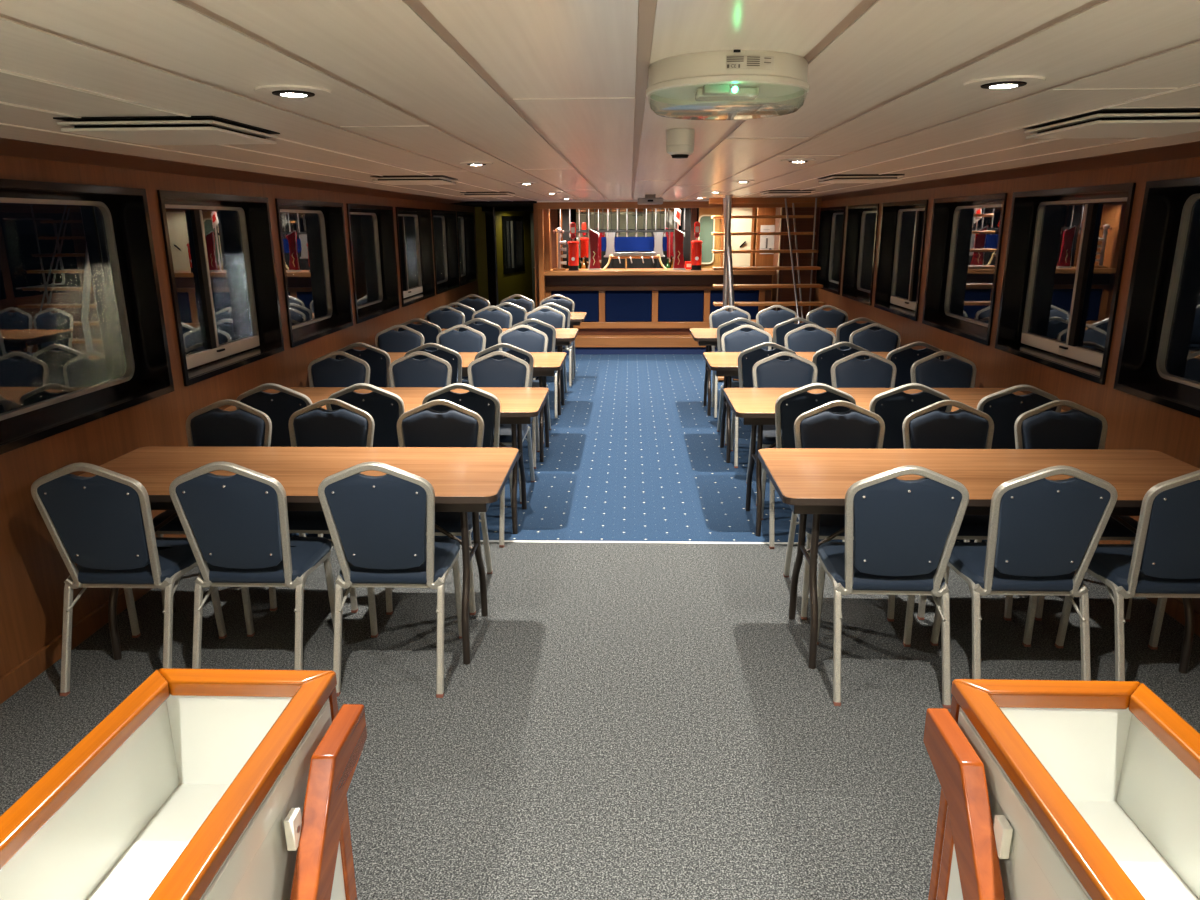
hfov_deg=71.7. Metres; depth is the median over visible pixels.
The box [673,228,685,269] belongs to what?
beer font
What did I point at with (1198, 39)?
trim
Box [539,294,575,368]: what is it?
banquet chair
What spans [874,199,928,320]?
window
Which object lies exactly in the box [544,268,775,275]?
countertop
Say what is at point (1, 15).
trim
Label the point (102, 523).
banquet chair
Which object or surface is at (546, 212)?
trim
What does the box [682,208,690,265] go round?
pillar
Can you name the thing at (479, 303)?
banquet chair
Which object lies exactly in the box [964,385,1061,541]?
banquet chair
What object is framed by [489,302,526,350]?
banquet chair
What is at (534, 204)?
wall
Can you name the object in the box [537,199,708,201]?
trim
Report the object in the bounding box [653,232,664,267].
cooler
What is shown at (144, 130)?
ceiling vent
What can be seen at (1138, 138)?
trim
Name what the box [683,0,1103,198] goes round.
trim
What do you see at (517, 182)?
recessed light
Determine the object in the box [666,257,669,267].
bottle
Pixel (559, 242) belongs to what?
stand
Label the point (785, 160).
recessed light
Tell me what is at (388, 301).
window
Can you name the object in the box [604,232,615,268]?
cooler
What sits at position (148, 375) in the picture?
window
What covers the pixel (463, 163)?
recessed light
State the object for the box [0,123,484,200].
trim
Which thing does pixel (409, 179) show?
ceiling vent
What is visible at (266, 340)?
window
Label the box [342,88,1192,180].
trim
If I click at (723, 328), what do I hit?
banquet chair
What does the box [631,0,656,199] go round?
trim
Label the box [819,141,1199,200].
trim
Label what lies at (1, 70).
trim
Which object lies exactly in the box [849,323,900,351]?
banquet chair
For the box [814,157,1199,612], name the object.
wall
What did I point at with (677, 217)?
sign
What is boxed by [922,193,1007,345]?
window
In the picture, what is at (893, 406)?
banquet chair
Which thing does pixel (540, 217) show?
trim
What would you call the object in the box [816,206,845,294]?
window
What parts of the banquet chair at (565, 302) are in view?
backrest, frame, leg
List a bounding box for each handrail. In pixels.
[284,704,366,899]
[723,197,734,380]
[923,708,1012,899]
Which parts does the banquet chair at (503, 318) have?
frame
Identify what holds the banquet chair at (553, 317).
on the floor
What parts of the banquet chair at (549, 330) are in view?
frame, backrest, leg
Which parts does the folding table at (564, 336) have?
leg, leg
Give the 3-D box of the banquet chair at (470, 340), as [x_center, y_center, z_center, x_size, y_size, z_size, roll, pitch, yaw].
[-1.204,-0.570,7.045,0.431,0.934,0.516,1,15,3]
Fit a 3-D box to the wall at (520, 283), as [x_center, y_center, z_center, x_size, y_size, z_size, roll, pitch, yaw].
[-1.436,-3.268,14.738,0.081,2.100,3.242,3,16,13]
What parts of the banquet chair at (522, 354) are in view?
backrest, frame, leg, leg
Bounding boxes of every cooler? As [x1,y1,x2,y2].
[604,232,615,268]
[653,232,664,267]
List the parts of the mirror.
mirror frame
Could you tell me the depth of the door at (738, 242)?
12.12 m
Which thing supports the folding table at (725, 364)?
on the floor
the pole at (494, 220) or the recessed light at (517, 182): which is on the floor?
the pole at (494, 220)
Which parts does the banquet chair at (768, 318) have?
frame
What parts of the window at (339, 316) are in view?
frame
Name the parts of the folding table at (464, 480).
leg, leg, leg, leg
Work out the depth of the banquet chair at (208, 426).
4.09 m
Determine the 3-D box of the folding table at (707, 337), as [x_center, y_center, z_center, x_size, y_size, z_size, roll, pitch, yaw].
[1.804,-0.771,8.080,1.830,0.741,0.735,0,15,2]
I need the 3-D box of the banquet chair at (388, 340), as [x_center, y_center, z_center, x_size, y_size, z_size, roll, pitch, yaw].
[-1.740,-0.575,7.075,0.431,0.934,0.516,1,15,3]
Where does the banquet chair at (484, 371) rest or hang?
on the floor
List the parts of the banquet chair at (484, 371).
backrest, frame, seat, leg, leg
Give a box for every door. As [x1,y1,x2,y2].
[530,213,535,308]
[720,208,754,266]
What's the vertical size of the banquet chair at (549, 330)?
0.926 m
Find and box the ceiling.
[0,0,1199,206]
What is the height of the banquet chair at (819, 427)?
0.934 m
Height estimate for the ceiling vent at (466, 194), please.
0.036 m
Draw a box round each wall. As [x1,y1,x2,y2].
[0,155,478,677]
[475,207,488,300]
[495,211,532,303]
[533,203,551,307]
[551,208,696,268]
[699,208,756,267]
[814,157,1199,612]
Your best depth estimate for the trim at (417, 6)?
1.63 m
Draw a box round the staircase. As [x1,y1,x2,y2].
[709,197,825,379]
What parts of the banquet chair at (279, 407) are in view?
backrest, frame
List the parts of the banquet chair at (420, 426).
leg, backrest, frame, seat frame, seat, leg, leg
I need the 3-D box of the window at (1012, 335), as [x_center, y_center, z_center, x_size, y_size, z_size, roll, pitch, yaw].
[2.769,-1.013,4.901,0.184,1.019,1.344,0,15,2]
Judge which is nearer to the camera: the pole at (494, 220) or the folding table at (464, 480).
the folding table at (464, 480)
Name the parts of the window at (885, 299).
frame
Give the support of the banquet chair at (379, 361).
on the floor
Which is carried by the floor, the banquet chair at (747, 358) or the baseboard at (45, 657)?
the banquet chair at (747, 358)
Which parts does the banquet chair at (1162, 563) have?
leg, leg, seat, seat frame, frame, leg, backrest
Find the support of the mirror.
attached to the wall at (554, 216)
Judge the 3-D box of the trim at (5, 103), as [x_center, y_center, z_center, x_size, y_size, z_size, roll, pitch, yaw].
[-1.383,-1.593,4.688,0.014,0.033,12.980,0,15,2]
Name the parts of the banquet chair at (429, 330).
frame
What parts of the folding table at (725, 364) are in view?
leg, leg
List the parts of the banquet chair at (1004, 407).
frame, backrest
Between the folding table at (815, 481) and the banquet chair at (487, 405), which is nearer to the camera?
the folding table at (815, 481)
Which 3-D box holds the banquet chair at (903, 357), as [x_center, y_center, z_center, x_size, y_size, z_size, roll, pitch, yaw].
[2.296,-0.381,6.265,0.431,0.934,0.516,0,15,3]
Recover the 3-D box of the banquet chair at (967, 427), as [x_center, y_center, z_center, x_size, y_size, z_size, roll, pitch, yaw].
[1.675,0.266,3.906,0.431,0.934,0.516,0,15,2]
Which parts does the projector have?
casing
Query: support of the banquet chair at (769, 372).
on the floor
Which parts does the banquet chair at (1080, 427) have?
leg, frame, backrest, seat frame, seat, leg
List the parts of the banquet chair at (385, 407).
frame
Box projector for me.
[638,194,662,204]
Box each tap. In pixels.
[570,222,575,240]
[694,221,699,239]
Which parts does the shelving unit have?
door, door, door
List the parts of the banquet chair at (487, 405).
backrest, frame, leg, leg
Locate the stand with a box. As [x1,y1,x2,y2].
[553,227,566,270]
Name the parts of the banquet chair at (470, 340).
frame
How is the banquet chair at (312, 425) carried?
on the floor
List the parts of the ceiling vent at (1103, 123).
plate, plate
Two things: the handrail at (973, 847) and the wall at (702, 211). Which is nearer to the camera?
the handrail at (973, 847)
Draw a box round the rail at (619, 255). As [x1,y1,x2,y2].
[603,252,666,269]
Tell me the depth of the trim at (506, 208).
12.83 m
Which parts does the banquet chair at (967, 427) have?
leg, frame, backrest, seat frame, seat, leg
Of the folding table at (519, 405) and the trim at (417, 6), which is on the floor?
the folding table at (519, 405)
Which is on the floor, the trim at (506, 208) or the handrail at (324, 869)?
the handrail at (324, 869)
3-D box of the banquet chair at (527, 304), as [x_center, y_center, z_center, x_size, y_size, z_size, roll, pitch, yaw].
[-1.022,-1.404,10.087,0.431,0.926,0.516,0,15,2]
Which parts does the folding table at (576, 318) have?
leg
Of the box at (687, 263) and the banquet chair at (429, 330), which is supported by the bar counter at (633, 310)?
the box at (687, 263)
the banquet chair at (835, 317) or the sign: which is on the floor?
the banquet chair at (835, 317)
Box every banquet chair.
[31,463,226,695]
[153,399,271,609]
[169,462,334,669]
[236,383,322,536]
[269,399,374,612]
[308,351,369,386]
[318,462,461,697]
[326,383,404,446]
[332,342,390,386]
[375,325,423,351]
[385,399,492,614]
[389,351,451,386]
[395,318,441,350]
[404,343,461,383]
[422,383,511,547]
[425,306,467,379]
[436,325,485,385]
[440,302,475,321]
[455,294,489,310]
[456,318,502,379]
[467,351,534,503]
[472,306,511,349]
[474,343,539,468]
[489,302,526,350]
[498,325,550,443]
[500,294,534,311]
[510,319,557,417]
[525,306,566,392]
[533,303,573,385]
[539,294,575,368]
[707,306,750,400]
[712,318,763,417]
[717,325,771,444]
[731,342,796,467]
[746,352,817,505]
[756,305,797,349]
[761,383,855,548]
[773,317,818,348]
[783,400,894,621]
[784,324,835,351]
[806,305,847,327]
[812,342,871,386]
[817,465,968,708]
[831,351,896,387]
[836,317,881,349]
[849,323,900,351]
[869,383,951,448]
[886,342,947,387]
[902,400,1012,620]
[910,351,976,387]
[930,466,1117,680]
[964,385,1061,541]
[1014,400,1137,621]
[1055,470,1199,680]
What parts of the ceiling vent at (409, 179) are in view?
plate, plate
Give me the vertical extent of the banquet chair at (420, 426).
0.934 m
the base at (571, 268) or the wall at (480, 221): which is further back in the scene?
the wall at (480, 221)
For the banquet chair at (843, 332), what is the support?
on the floor
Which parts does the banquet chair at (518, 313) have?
frame, backrest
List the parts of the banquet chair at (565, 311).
frame, backrest, leg, leg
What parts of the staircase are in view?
thin rail, thin rail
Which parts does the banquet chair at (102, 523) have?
leg, backrest, frame, seat frame, leg, seat, leg, leg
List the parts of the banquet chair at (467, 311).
frame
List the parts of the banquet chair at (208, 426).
leg, seat, seat frame, backrest, frame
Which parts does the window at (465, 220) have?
pane, frame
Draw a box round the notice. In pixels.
[760,225,774,253]
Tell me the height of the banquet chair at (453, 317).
0.926 m
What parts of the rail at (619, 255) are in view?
leg, leg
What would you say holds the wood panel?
on the floor
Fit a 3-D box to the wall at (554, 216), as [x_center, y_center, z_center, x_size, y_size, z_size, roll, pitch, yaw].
[0.367,-2.725,12.778,2.200,2.060,0.100,0,15,2]
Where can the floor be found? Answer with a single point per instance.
(624, 721)
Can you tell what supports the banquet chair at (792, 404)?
on the floor
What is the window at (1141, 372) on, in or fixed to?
in the wall at (1133, 422)
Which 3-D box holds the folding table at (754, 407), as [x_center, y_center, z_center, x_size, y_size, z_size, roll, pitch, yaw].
[1.692,0.057,5.043,1.830,0.741,0.735,0,15,2]
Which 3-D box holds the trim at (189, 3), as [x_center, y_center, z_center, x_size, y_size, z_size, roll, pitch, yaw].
[-0.446,-1.592,4.654,0.024,0.027,12.980,0,15,2]
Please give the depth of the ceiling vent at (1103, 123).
2.42 m
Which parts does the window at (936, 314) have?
frame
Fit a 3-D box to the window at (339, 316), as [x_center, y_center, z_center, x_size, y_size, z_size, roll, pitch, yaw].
[-2.264,-1.399,6.438,0.184,1.019,1.354,0,15,2]
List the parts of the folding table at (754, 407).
leg, leg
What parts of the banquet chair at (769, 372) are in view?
leg, seat, backrest, frame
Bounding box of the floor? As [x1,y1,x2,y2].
[0,354,1199,899]
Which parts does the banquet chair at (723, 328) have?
leg, leg, backrest, frame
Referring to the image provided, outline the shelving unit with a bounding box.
[771,207,819,318]
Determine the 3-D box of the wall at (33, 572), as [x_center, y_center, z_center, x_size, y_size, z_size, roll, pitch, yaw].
[-2.291,-0.886,5.936,0.170,2.260,14.950,0,15,2]
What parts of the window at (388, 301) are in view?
frame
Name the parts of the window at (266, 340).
frame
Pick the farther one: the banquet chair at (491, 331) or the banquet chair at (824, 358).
the banquet chair at (491, 331)
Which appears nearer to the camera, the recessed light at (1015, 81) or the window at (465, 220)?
the recessed light at (1015, 81)
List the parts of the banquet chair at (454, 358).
backrest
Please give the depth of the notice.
11.84 m
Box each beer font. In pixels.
[588,228,600,269]
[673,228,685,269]
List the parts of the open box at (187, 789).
rail, rail, rail, moulding, corner post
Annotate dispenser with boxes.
[567,222,578,270]
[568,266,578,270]
[691,221,702,269]
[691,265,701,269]
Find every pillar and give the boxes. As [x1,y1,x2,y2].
[562,209,570,268]
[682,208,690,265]
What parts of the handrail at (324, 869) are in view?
panel, newel post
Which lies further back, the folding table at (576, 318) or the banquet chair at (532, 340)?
the folding table at (576, 318)
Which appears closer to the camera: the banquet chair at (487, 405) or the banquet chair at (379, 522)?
the banquet chair at (379, 522)
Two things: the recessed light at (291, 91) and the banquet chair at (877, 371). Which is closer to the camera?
the recessed light at (291, 91)
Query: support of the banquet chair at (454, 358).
on the floor
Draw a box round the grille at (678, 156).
[671,154,688,158]
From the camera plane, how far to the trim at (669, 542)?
4.74 m
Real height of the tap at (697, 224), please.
0.245 m
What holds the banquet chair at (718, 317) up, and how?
on the floor
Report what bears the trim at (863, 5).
attached to the ceiling
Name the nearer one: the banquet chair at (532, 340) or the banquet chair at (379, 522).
the banquet chair at (379, 522)
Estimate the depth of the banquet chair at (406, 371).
5.63 m
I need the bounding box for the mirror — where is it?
[557,208,681,268]
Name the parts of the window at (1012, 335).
frame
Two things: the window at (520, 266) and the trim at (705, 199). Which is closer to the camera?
the trim at (705, 199)
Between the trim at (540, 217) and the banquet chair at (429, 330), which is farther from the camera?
the trim at (540, 217)
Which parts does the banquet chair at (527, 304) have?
backrest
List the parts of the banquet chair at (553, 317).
backrest, frame, leg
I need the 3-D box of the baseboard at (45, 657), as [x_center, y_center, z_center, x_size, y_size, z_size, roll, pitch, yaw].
[-2.191,0.110,6.178,0.018,0.090,14.900,0,15,2]
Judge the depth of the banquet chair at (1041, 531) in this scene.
3.04 m
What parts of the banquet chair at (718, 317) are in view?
backrest, frame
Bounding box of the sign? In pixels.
[674,208,680,228]
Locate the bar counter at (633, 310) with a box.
[544,268,775,353]
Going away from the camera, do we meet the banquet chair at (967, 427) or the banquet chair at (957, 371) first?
the banquet chair at (967, 427)
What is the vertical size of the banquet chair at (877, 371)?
0.934 m
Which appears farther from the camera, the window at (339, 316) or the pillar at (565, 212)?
the pillar at (565, 212)
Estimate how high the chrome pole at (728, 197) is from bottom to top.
2.059 m
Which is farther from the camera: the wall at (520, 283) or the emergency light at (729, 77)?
the wall at (520, 283)
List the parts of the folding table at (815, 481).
leg, leg, leg, leg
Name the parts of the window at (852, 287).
pane, frame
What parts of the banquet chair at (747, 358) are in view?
leg, leg, backrest, frame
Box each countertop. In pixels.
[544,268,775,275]
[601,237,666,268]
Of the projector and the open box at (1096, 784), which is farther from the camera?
the projector
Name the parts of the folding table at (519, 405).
leg, leg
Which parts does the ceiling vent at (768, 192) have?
plate, plate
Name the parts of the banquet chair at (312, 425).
leg, seat, seat frame, backrest, frame, leg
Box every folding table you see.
[78,446,518,664]
[223,387,548,533]
[387,352,566,461]
[423,312,586,383]
[441,328,578,414]
[689,328,839,415]
[703,352,888,462]
[723,388,1065,536]
[758,448,1199,673]
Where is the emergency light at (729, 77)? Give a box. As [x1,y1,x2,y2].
[646,50,808,119]
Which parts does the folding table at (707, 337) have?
leg, leg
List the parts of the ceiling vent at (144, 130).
plate, plate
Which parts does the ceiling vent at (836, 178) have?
plate, plate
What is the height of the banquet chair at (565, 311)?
0.926 m
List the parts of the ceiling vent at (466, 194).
plate, plate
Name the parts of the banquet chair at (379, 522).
leg, leg, backrest, frame, seat frame, seat, leg, leg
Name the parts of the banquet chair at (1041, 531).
leg, leg, seat, seat frame, leg, frame, backrest, leg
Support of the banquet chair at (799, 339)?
on the floor
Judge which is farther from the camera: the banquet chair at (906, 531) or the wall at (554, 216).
the wall at (554, 216)
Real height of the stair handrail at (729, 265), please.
2.028 m
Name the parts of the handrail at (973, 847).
newel post, panel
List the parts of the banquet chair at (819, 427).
leg, leg, seat, seat frame, frame, backrest, leg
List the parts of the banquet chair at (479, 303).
backrest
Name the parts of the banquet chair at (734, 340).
leg, leg, seat, backrest, frame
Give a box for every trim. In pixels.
[0,13,557,199]
[0,69,535,200]
[0,101,510,200]
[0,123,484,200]
[0,138,466,203]
[177,0,582,199]
[328,539,805,543]
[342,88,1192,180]
[404,0,607,199]
[482,206,532,210]
[485,207,495,305]
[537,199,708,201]
[537,201,821,208]
[537,209,544,301]
[543,209,550,270]
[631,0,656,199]
[658,0,876,197]
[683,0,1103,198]
[708,38,1199,198]
[737,83,1199,197]
[762,138,1063,197]
[793,138,1146,196]
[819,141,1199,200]
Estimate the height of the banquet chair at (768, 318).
0.926 m
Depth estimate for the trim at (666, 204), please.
10.91 m
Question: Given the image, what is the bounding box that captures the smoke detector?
[666,128,694,158]
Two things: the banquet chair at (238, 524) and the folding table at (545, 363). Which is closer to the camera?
the banquet chair at (238, 524)
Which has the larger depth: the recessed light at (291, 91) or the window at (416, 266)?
the window at (416, 266)
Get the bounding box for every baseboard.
[0,588,151,703]
[1147,598,1199,636]
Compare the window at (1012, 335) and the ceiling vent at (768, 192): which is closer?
the window at (1012, 335)
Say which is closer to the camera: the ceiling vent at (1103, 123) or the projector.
the ceiling vent at (1103, 123)
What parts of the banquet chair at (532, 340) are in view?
backrest, frame, seat, leg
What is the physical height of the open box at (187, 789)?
0.900 m
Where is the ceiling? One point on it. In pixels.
(530, 48)
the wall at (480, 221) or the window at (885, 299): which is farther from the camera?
the wall at (480, 221)
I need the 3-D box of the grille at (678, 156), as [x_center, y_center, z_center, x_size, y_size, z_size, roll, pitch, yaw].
[0.268,-0.984,2.782,0.060,0.011,0.060,0,15,2]
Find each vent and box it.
[53,116,279,144]
[370,175,457,184]
[460,192,514,196]
[760,190,814,195]
[818,174,904,183]
[1023,108,1199,138]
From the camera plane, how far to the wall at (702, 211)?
12.15 m
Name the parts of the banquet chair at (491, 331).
backrest, frame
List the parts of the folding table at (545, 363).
leg, leg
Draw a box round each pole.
[493,207,498,305]
[722,195,733,310]
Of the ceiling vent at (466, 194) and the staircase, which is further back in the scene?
the staircase
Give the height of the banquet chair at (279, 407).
0.934 m
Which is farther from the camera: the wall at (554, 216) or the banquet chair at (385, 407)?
the wall at (554, 216)
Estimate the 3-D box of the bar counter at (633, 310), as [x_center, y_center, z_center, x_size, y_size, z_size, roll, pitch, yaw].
[0.805,-1.952,11.661,3.140,1.150,0.730,0,15,2]
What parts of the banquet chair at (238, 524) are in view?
leg, backrest, frame, leg, seat frame, seat, leg, leg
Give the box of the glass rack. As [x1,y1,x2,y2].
[555,208,687,236]
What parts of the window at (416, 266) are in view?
pane, frame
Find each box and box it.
[0,668,356,899]
[685,261,690,268]
[928,679,1199,899]
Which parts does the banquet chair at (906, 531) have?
leg, leg, seat, seat frame, frame, backrest, leg, leg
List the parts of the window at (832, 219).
frame, pane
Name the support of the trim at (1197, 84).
attached to the ceiling
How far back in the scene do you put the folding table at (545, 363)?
6.44 m
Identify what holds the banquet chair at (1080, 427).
on the floor
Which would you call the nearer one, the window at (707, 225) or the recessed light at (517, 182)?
the recessed light at (517, 182)
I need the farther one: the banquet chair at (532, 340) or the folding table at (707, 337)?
the folding table at (707, 337)
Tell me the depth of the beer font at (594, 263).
11.27 m
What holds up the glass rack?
hanging from the ceiling
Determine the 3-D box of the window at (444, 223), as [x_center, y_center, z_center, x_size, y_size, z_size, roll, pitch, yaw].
[-2.100,-2.616,10.902,0.184,1.019,1.414,0,15,2]
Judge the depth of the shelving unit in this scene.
11.18 m
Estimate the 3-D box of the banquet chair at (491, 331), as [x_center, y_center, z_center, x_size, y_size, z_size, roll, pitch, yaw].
[-1.106,-0.821,7.950,0.431,0.926,0.516,0,15,2]
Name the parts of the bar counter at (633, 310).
padded panel, padded panel, rail, rail, padded panel, padded panel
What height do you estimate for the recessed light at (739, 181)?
0.010 m
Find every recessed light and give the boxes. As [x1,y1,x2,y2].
[254,85,331,97]
[460,162,492,164]
[516,182,536,183]
[732,180,753,182]
[781,159,815,162]
[963,75,1045,89]
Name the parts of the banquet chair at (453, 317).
backrest, frame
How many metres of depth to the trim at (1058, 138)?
3.91 m
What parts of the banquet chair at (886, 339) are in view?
backrest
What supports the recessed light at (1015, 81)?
in the ceiling
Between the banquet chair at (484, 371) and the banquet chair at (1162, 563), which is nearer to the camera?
the banquet chair at (1162, 563)
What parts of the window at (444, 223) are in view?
pane, frame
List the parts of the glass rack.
rod, rack rail, rod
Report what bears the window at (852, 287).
in the wall at (1133, 422)
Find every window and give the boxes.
[0,179,173,454]
[157,190,283,385]
[275,198,352,347]
[346,203,399,323]
[395,207,434,306]
[431,210,459,294]
[456,211,476,285]
[501,216,524,273]
[698,215,714,263]
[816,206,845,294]
[842,203,879,305]
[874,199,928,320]
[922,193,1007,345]
[995,183,1135,384]
[1113,177,1199,417]
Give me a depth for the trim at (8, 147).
4.11 m
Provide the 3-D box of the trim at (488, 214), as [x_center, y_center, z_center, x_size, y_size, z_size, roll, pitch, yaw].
[-1.705,-2.796,13.146,0.130,2.030,0.100,0,15,2]
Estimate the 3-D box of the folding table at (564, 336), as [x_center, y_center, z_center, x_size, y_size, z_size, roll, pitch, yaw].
[-1.139,-0.783,8.195,1.830,0.741,0.735,0,15,2]
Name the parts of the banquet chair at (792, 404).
leg, leg, backrest, frame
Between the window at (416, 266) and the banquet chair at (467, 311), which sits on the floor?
the banquet chair at (467, 311)
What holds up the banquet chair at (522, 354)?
on the floor
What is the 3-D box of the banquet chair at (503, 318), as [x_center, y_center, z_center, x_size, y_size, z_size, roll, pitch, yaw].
[-1.149,-1.023,8.693,0.431,0.926,0.516,0,15,2]
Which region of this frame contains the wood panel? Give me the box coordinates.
[755,208,775,299]
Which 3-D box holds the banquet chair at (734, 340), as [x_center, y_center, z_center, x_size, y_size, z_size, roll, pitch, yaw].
[1.237,-0.551,6.915,0.431,0.934,0.516,0,15,1]
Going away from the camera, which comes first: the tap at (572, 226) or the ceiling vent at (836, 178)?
the ceiling vent at (836, 178)
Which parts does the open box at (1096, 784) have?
corner post, moulding, rail, rail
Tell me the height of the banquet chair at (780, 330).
0.926 m
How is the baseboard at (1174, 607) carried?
attached to the wall at (1133, 422)
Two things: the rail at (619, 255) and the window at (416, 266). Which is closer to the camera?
the window at (416, 266)
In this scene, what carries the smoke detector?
attached to the ceiling

